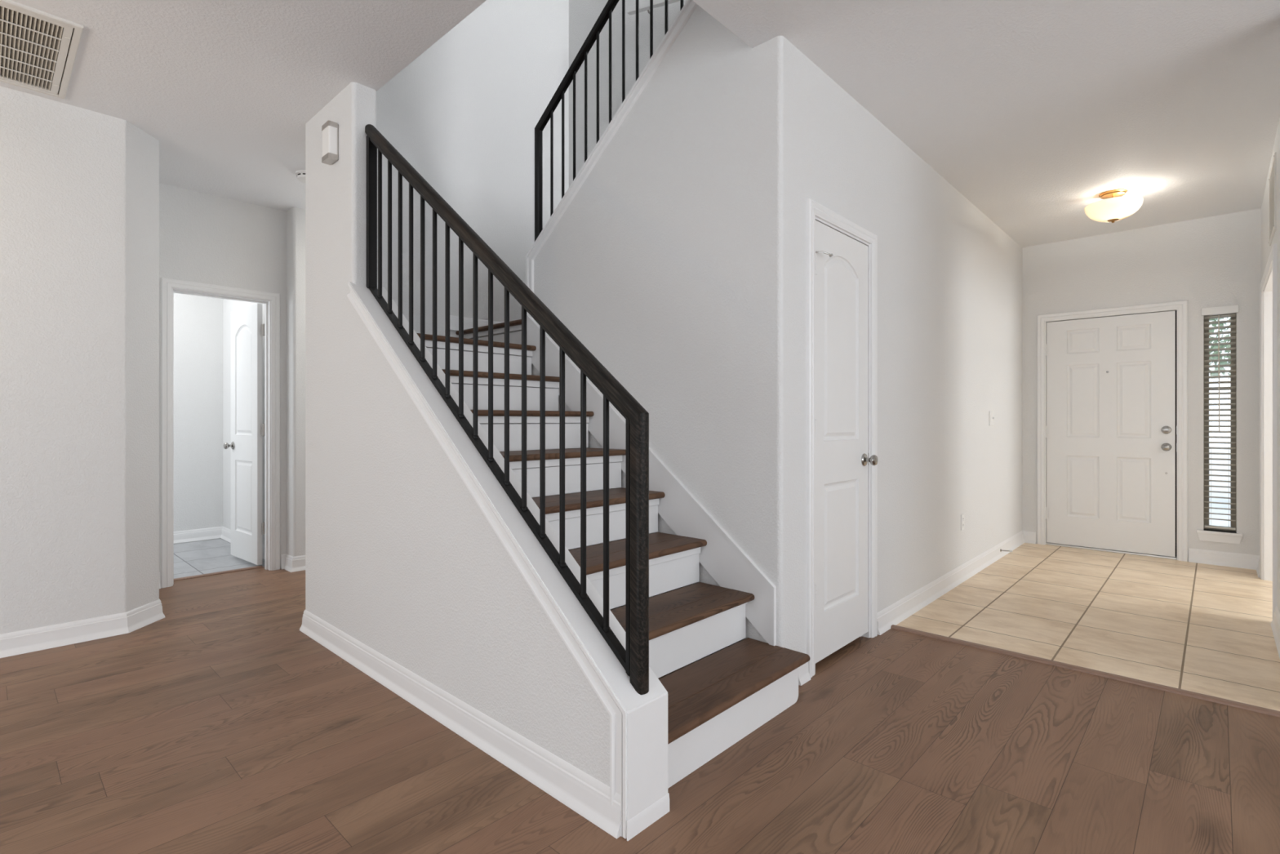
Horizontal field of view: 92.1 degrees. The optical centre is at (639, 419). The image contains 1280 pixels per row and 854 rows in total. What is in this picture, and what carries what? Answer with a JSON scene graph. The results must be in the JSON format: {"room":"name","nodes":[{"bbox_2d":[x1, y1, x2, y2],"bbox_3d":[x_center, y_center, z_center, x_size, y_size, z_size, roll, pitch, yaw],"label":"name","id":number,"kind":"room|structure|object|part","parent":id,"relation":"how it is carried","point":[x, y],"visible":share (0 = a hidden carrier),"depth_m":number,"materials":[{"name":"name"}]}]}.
{"room":"entrance hall","nodes":[
{"label":"entrance hall","id":0,"kind":"room"},
{"bbox_2d":[0,85,159,634],"bbox_3d":[-4.808,-0.235,1.827,0.980,2.743,5.305,0,0,43],"label":"wall","id":1,"kind":"structure","parent":0,"point":[79,187],"depth_m":3.16,"materials":[{"name":"white paint"}]},
{"bbox_2d":[0,599,164,657],"bbox_3d":[-4.731,1.083,1.875,0.986,0.108,5.181,0,0,43],"label":"baseboard","id":2,"kind":"structure","parent":1,"relation":"attached to","point":[17,642],"depth_m":3.16,"materials":[{"name":"paint"}]},
{"bbox_2d":[173,293,222,531],"bbox_3d":[-4.795,-0.235,5.253,0.120,2.743,2.330,0,0,43],"label":"wall","id":3,"kind":"structure","parent":0,"point":[197,320],"depth_m":5.82,"materials":[{"name":"white paint"}]},
{"bbox_2d":[173,526,264,559],"bbox_3d":[-4.159,1.083,4.645,1.640,0.108,2.110,0,0,43],"label":"baseboard","id":4,"kind":"structure","parent":3,"relation":"attached to","point":[195,535],"depth_m":5.81,"materials":[{"name":"paint"}]},
{"bbox_2d":[159,182,286,573],"bbox_3d":[-3.107,-0.235,4.423,0.120,2.743,1.020,0,0,43],"label":"wall","id":5,"kind":"structure","parent":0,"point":[204,237],"depth_m":4.45,"materials":[{"name":"white paint"}]},
{"bbox_2d":[159,572,160,588],"bbox_3d":[-3.284,1.083,4.127,0.026,0.108,0.126,0,0,43],"label":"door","id":6,"kind":"structure","parent":5,"relation":"attached to","point":[159,572],"depth_m":4.17,"materials":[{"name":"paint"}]},
{"bbox_2d":[160,277,279,587],"bbox_3d":[-3.266,0.086,4.697,0.762,2.102,0.728,0,0,43],"label":"door","id":7,"kind":"structure","parent":5,"relation":"attached to","point":[247,329],"depth_m":4.69,"materials":[{"name":"paint"}]},
{"bbox_3d":[-3.368,0.210,5.052,0.066,0.066,0.071,0,0,43],"label":"knob","id":8,"kind":"part","parent":7,"relation":"part of","materials":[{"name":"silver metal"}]},
{"bbox_2d":[222,298,264,544],"bbox_3d":[-3.383,-0.235,5.446,1.680,2.743,0.120,0,0,43],"label":"wall","id":9,"kind":"structure","parent":0,"point":[228,305],"depth_m":5.85,"materials":[{"name":"white paint"}]},
{"bbox_2d":[286,206,305,556],"bbox_3d":[-1.688,-0.235,5.828,0.275,2.743,2.988,0,0,43],"label":"wall","id":10,"kind":"structure","parent":0,"point":[295,216],"depth_m":4.68,"materials":[{"name":"white paint"}]},
{"bbox_2d":[280,553,305,572],"bbox_3d":[-1.648,1.083,5.764,0.181,0.108,3.028,0,0,43],"label":"baseboard","id":11,"kind":"structure","parent":10,"relation":"attached to","point":[290,563],"depth_m":4.67,"materials":[{"name":"paint"}]},
{"bbox_2d":[305,0,568,635],"bbox_3d":[-1.320,-1.663,4.271,0.863,5.600,2.565,0,0,19],"label":"wall","id":12,"kind":"structure","parent":0,"point":[464,113],"depth_m":4.23,"materials":[{"name":"white paint"}]},
{"bbox_2d":[321,120,338,164],"bbox_3d":[-1.531,-1.367,3.049,0.094,0.180,0.049,0,0,43],"label":"wall sconce","id":13,"kind":"object","parent":12,"relation":"attached to","point":[330,130],"visible":1,"depth_m":3.02,"materials":[{"name":"white glass"}]},
{"bbox_2d":[322,125,337,156],"bbox_3d":[-1.533,-1.367,3.047,0.090,0.132,0.039,0,0,43],"label":"diffuser","id":14,"kind":"object","parent":13,"relation":"attached to","point":[329,132],"depth_m":3.02,"materials":[{"name":"white glass"}]},
{"bbox_2d":[449,315,501,330],"bbox_3d":[-0.651,-0.695,4.488,0.920,0.108,1.130,0,0,43],"label":"baseboard","id":15,"kind":"structure","parent":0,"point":[454,320],"depth_m":4.49,"materials":[{"name":"paint"}]},
{"bbox_2d":[351,302,609,786],"bbox_3d":[-0.662,0.248,2.365,1.831,1.778,0.138,0,0,43],"label":"wall","id":16,"kind":"structure","parent":0,"point":[436,592],"depth_m":2.36,"materials":[{"name":"white paint"}]},
{"bbox_2d":[299,609,620,838],"bbox_3d":[-0.956,1.083,2.596,2.562,0.108,0.126,0,0,43],"label":"baseboard","id":17,"kind":"structure","parent":16,"relation":"attached to","point":[588,797],"depth_m":2.13,"materials":[{"name":"paint"}]},
{"bbox_2d":[346,288,622,836],"bbox_3d":[-0.721,0.255,2.318,1.847,1.763,0.012,0,0,43],"label":"trim","id":18,"kind":"structure","parent":16,"relation":"attached to","point":[615,713],"depth_m":1.97,"materials":[{"name":"paint"}]},
{"bbox_2d":[347,281,667,838],"bbox_3d":[-0.651,0.238,2.363,1.847,1.791,0.176,0,0,43],"label":"trim","id":19,"kind":"structure","parent":16,"relation":"attached to","point":[644,717],"depth_m":1.93,"materials":[{"name":"paint"}]},
{"bbox_2d":[364,124,648,694],"bbox_3d":[-0.649,-0.325,2.372,1.825,2.200,0.049,0,0,43],"label":"stair railing","id":20,"kind":"object","parent":19,"relation":"on","point":[634,659],"visible":0.99,"depth_m":2.13,"materials":[{"name":"black metal"}]},
{"bbox_3d":[-1.293,-0.998,2.974,0.030,0.734,0.040,0,0,43],"label":"frame post","id":21,"kind":"part","parent":20,"relation":"part of","materials":[{"name":"black metal"}]},
{"bbox_3d":[-0.659,0.039,2.381,1.770,1.412,0.030,0,0,43],"label":"rail","id":22,"kind":"part","parent":20,"relation":"part of","materials":[{"name":"black metal"}]},
{"bbox_3d":[-0.025,0.361,1.788,0.014,0.747,0.034,0,0,43],"label":"frame post","id":23,"kind":"part","parent":20,"relation":"part of","materials":[{"name":"black metal"}]},
{"bbox_2d":[626,792,669,840],"bbox_3d":[0.025,1.111,1.731,0.004,0.052,0.175,0,0,43],"label":"trim","id":24,"kind":"structure","parent":16,"relation":"attached to","point":[660,807],"depth_m":1.73,"materials":[{"name":"paint"}]},
{"bbox_2d":[568,0,687,186],"bbox_3d":[0.373,-1.663,4.387,2.555,5.600,0.120,0,0,43],"label":"wall","id":25,"kind":"structure","parent":0,"point":[583,14],"depth_m":4.94,"materials":[{"name":"white paint"}]},
{"bbox_2d":[626,0,679,14],"bbox_3d":[0.274,-2.956,4.335,0.931,0.272,0.089,0,0,43],"label":"baseboard","id":26,"kind":"structure","parent":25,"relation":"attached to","point":[643,6],"depth_m":4.49,"materials":[{"name":"white"}]},
{"bbox_2d":[0,537,1279,853],"bbox_3d":[-0.206,1.197,1.684,11.800,0.120,11.380,0,0,43],"label":"floor","id":27,"kind":"structure","parent":0,"point":[215,724],"depth_m":2.16,"materials":[{"name":"brown wood"}]},
{"bbox_2d":[173,564,262,581],"bbox_3d":[-3.121,1.131,4.562,0.044,0.012,0.580,0,0,43],"label":"trim","id":28,"kind":"structure","parent":27,"relation":"on","point":[260,566],"depth_m":4.55,"materials":[{"name":"brown wood"}]},
{"bbox_2d":[416,313,809,788],"bbox_3d":[-0.278,-0.347,3.505,2.808,2.965,2.053,0,0,43],"label":"staircase","id":29,"kind":"structure","parent":27,"relation":"on","point":[716,700],"depth_m":2.67,"materials":[{"name":"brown wood"}]},
{"bbox_2d":[890,624,1279,716],"bbox_3d":[1.943,1.131,2.862,1.558,0.012,0.044,0,0,43],"label":"trim","id":30,"kind":"structure","parent":27,"relation":"on","point":[1202,696],"depth_m":2.74,"materials":[{"name":"brown wood"}]},
{"bbox_2d":[0,0,1279,247],"bbox_3d":[-0.206,-1.816,1.684,11.800,0.420,11.380,0,0,43],"label":"ceiling","id":31,"kind":"structure","parent":0,"point":[1033,111],"depth_m":2.91,"materials":[{"name":"white paint"}]},
{"bbox_2d":[0,0,84,98],"bbox_3d":[-2.759,-1.599,2.585,0.818,0.014,0.570,0,0,43],"label":"ceiling vent","id":32,"kind":"object","parent":31,"relation":"in","point":[31,40],"visible":1,"depth_m":2.66,"materials":[{"name":"metal"}]},
{"bbox_2d":[295,169,305,183],"bbox_3d":[-2.171,-1.582,4.041,0.148,0.048,0.148,0,0,43],"label":"smoke detector","id":33,"kind":"object","parent":31,"relation":"attached to","point":[300,174],"visible":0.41,"depth_m":3.98,"materials":[{"name":"white plastic"}]},
{"bbox_2d":[1084,188,1143,222],"bbox_3d":[3.350,-1.501,4.371,0.332,0.211,0.332,0,0,43],"label":"ceiling light","id":34,"kind":"object","parent":31,"relation":"attached to","point":[1115,206],"visible":1,"depth_m":4.30,"materials":[{"name":"white glass"}]},
{"bbox_2d":[528,5,806,662],"bbox_3d":[0.030,-0.543,3.243,1.735,3.360,0.220,0,0,43],"label":"wall","id":35,"kind":"structure","parent":0,"point":[678,262],"depth_m":2.82,"materials":[{"name":"white paint"}]},
{"bbox_2d":[525,0,697,319],"bbox_3d":[-0.065,-1.344,3.264,1.598,1.789,0.144,0,0,43],"label":"trim","id":36,"kind":"structure","parent":35,"relation":"attached to","point":[687,1],"depth_m":3.27,"materials":[{"name":"paint"}]},
{"bbox_2d":[534,0,684,241],"bbox_3d":[-0.076,-1.958,3.273,1.526,1.888,0.038,0,0,43],"label":"stair railing","id":37,"kind":"object","parent":36,"relation":"on","point":[606,14],"visible":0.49,"depth_m":3.51,"materials":[{"name":"black metal"}]},
{"bbox_3d":[-0.076,-1.958,3.273,1.526,1.888,0.038,0,0,43],"label":"handrail","id":38,"kind":"part","parent":37,"relation":"part of","materials":[{"name":"black metal"}]},
{"bbox_2d":[806,57,1022,612],"bbox_3d":[2.110,-0.235,4.283,0.115,2.743,4.140,0,0,43],"label":"wall","id":39,"kind":"structure","parent":0,"point":[949,278],"depth_m":3.90,"materials":[{"name":"white paint"}]},
{"bbox_2d":[798,653,810,685],"bbox_3d":[0.710,1.083,2.682,0.026,0.108,0.088,0,0,43],"label":"baseboard","id":40,"kind":"structure","parent":39,"relation":"attached to","point":[804,676],"depth_m":2.68,"materials":[{"name":"paint"}]},
{"bbox_2d":[806,198,878,677],"bbox_3d":[0.972,0.079,3.017,0.180,2.116,0.743,0,0,43],"label":"door","id":41,"kind":"structure","parent":39,"relation":"in","point":[842,254],"depth_m":2.98,"materials":[{"name":"paint"}]},
{"bbox_3d":[1.179,0.205,3.157,0.068,0.066,0.066,0,0,43],"label":"knob","id":42,"kind":"part","parent":41,"relation":"part of","materials":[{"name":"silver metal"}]},
{"bbox_2d":[877,530,1024,635],"bbox_3d":[2.417,1.083,4.509,0.026,0.108,3.390,0,0,43],"label":"baseboard","id":43,"kind":"structure","parent":39,"relation":"attached to","point":[902,609],"depth_m":4.00,"materials":[{"name":"paint"}]},
{"bbox_2d":[960,513,964,530],"bbox_3d":[2.299,0.727,4.396,0.007,0.114,0.070,0,0,43],"label":"wall outlet","id":44,"kind":"object","parent":39,"relation":"attached to","point":[962,515],"visible":1,"depth_m":4.38,"materials":[{"name":"white plastic"}]},
{"bbox_2d":[989,411,994,425],"bbox_3d":[2.827,-0.013,4.954,0.016,0.116,0.116,0,0,43],"label":"light switch","id":45,"kind":"object","parent":39,"relation":"attached to","point":[991,413],"visible":1,"depth_m":4.95,"materials":[{"name":"white plastic"}]},
{"bbox_2d":[1022,208,1261,561],"bbox_3d":[5.516,-0.235,4.029,5.440,2.743,0.140,0,0,43],"label":"wall","id":46,"kind":"structure","parent":0,"point":[1212,261],"depth_m":4.96,"materials":[{"name":"white paint"}]},
{"bbox_2d":[1022,530,1036,543],"bbox_3d":[3.598,1.083,5.708,0.113,0.108,0.026,0,0,43],"label":"baseboard","id":47,"kind":"structure","parent":46,"relation":"attached to","point":[1030,537],"depth_m":5.70,"materials":[{"name":"paint"}]},
{"bbox_2d":[1036,300,1187,561],"bbox_3d":[4.063,0.086,5.355,1.037,2.102,0.206,0,0,43],"label":"door","id":48,"kind":"structure","parent":46,"relation":"in","point":[1112,383],"depth_m":5.29,"materials":[{"name":"paint"}]},
{"bbox_3d":[4.298,0.222,5.042,0.066,0.066,0.068,0,0,43],"label":"knob","id":49,"kind":"part","parent":48,"relation":"part of","materials":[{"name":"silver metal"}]},
{"bbox_3d":[4.086,0.112,5.379,0.901,2.018,0.040,0,0,43],"label":"weather panel","id":50,"kind":"part","parent":48,"relation":"part of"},
{"bbox_2d":[1196,313,1243,543],"bbox_3d":[4.576,0.053,4.875,0.266,1.803,0.157,0,0,43],"label":"window","id":51,"kind":"structure","parent":46,"relation":"in","point":[1203,535],"depth_m":4.86,"materials":[{"name":"brown metal"}]},
{"bbox_2d":[1201,304,1238,529],"bbox_3d":[4.561,-0.017,4.855,0.212,1.744,0.087,0,0,43],"label":"window blind","id":52,"kind":"object","parent":51,"relation":"attached to","point":[1227,309],"visible":1,"depth_m":4.85,"materials":[{"name":"white plastic"}]},
{"bbox_3d":[4.572,0.847,4.866,0.180,0.016,0.050,0,0,43],"label":"rail","id":53,"kind":"part","parent":52,"relation":"part of","materials":[{"name":"beige wood"}]},
{"bbox_3d":[4.618,0.013,4.916,0.188,1.723,0.040,0,0,43],"label":"frame","id":54,"kind":"part","parent":51,"relation":"part of","materials":[{"name":"brown metal"}]},
{"bbox_3d":[4.562,0.886,4.861,0.266,0.022,0.117,0,0,43],"label":"sill","id":55,"kind":"part","parent":51,"relation":"part of","materials":[{"name":"paint"}]},
{"bbox_2d":[1188,547,1259,569],"bbox_3d":[4.554,1.083,4.814,0.409,0.108,0.026,0,0,43],"label":"baseboard","id":56,"kind":"structure","parent":46,"relation":"attached to","point":[1195,555],"depth_m":4.81,"materials":[{"name":"paint"}]},
{"bbox_2d":[1261,118,1279,613],"bbox_3d":[3.686,-0.235,3.494,0.125,2.743,3.140,0,0,43],"label":"wall","id":57,"kind":"structure","parent":0,"point":[1266,248],"depth_m":3.38,"materials":[{"name":"white paint"}]},
{"bbox_2d":[1256,559,1259,577],"bbox_3d":[4.589,1.083,4.572,0.026,0.108,0.333,0,0,43],"label":"baseboard","id":58,"kind":"structure","parent":57,"relation":"attached to","point":[1258,567],"depth_m":4.59,"materials":[{"name":"paint"}]},
{"bbox_2d":[1259,243,1276,619],"bbox_3d":[4.048,0.078,3.895,0.142,2.118,1.382,0,0,43],"label":"trim","id":59,"kind":"structure","parent":57,"relation":"attached to","point":[1268,286],"depth_m":4.37,"materials":[{"name":"paint"}]},
{"bbox_2d":[1268,151,1276,245],"bbox_3d":[3.736,-1.291,3.647,0.010,0.425,0.490,0,0,43],"label":"air vent","id":60,"kind":"object","parent":57,"relation":"in","point":[1273,176],"visible":1,"depth_m":3.58,"materials":[{"name":"metal"}]},
{"label":"outside","id":61,"kind":"structure","parent":0,"visible":0},
{"bbox_2d":[1208,446,1230,526],"bbox_3d":[15.969,1.347,17.090,28.000,0.180,33.220,0,0,43],"label":"ground","id":62,"kind":"structure","parent":61,"point":[1211,522],"depth_m":11.31,"materials":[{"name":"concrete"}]},
{"bbox_2d":[1208,317,1230,381],"bbox_3d":[9.130,-1.236,9.266,4.455,4.997,3.472,0,0,43],"label":"tree","id":63,"kind":"object","parent":62,"relation":"on","point":[1211,319],"visible":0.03,"depth_m":9.27,"materials":[{"name":"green plant"}]},
{"bbox_3d":[4.201,-0.235,0.947,4.355,2.743,0.120,0,0,43],"label":"wall","id":64,"kind":"structure","parent":0,"visible":0},
{"bbox_2d":[1270,605,1279,658],"bbox_3d":[4.551,1.083,1.487,4.181,0.108,1.439,0,0,43],"label":"baseboard","id":65,"kind":"structure","parent":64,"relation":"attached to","point":[1275,624],"depth_m":3.24,"materials":[{"name":"paint"}]}
]}

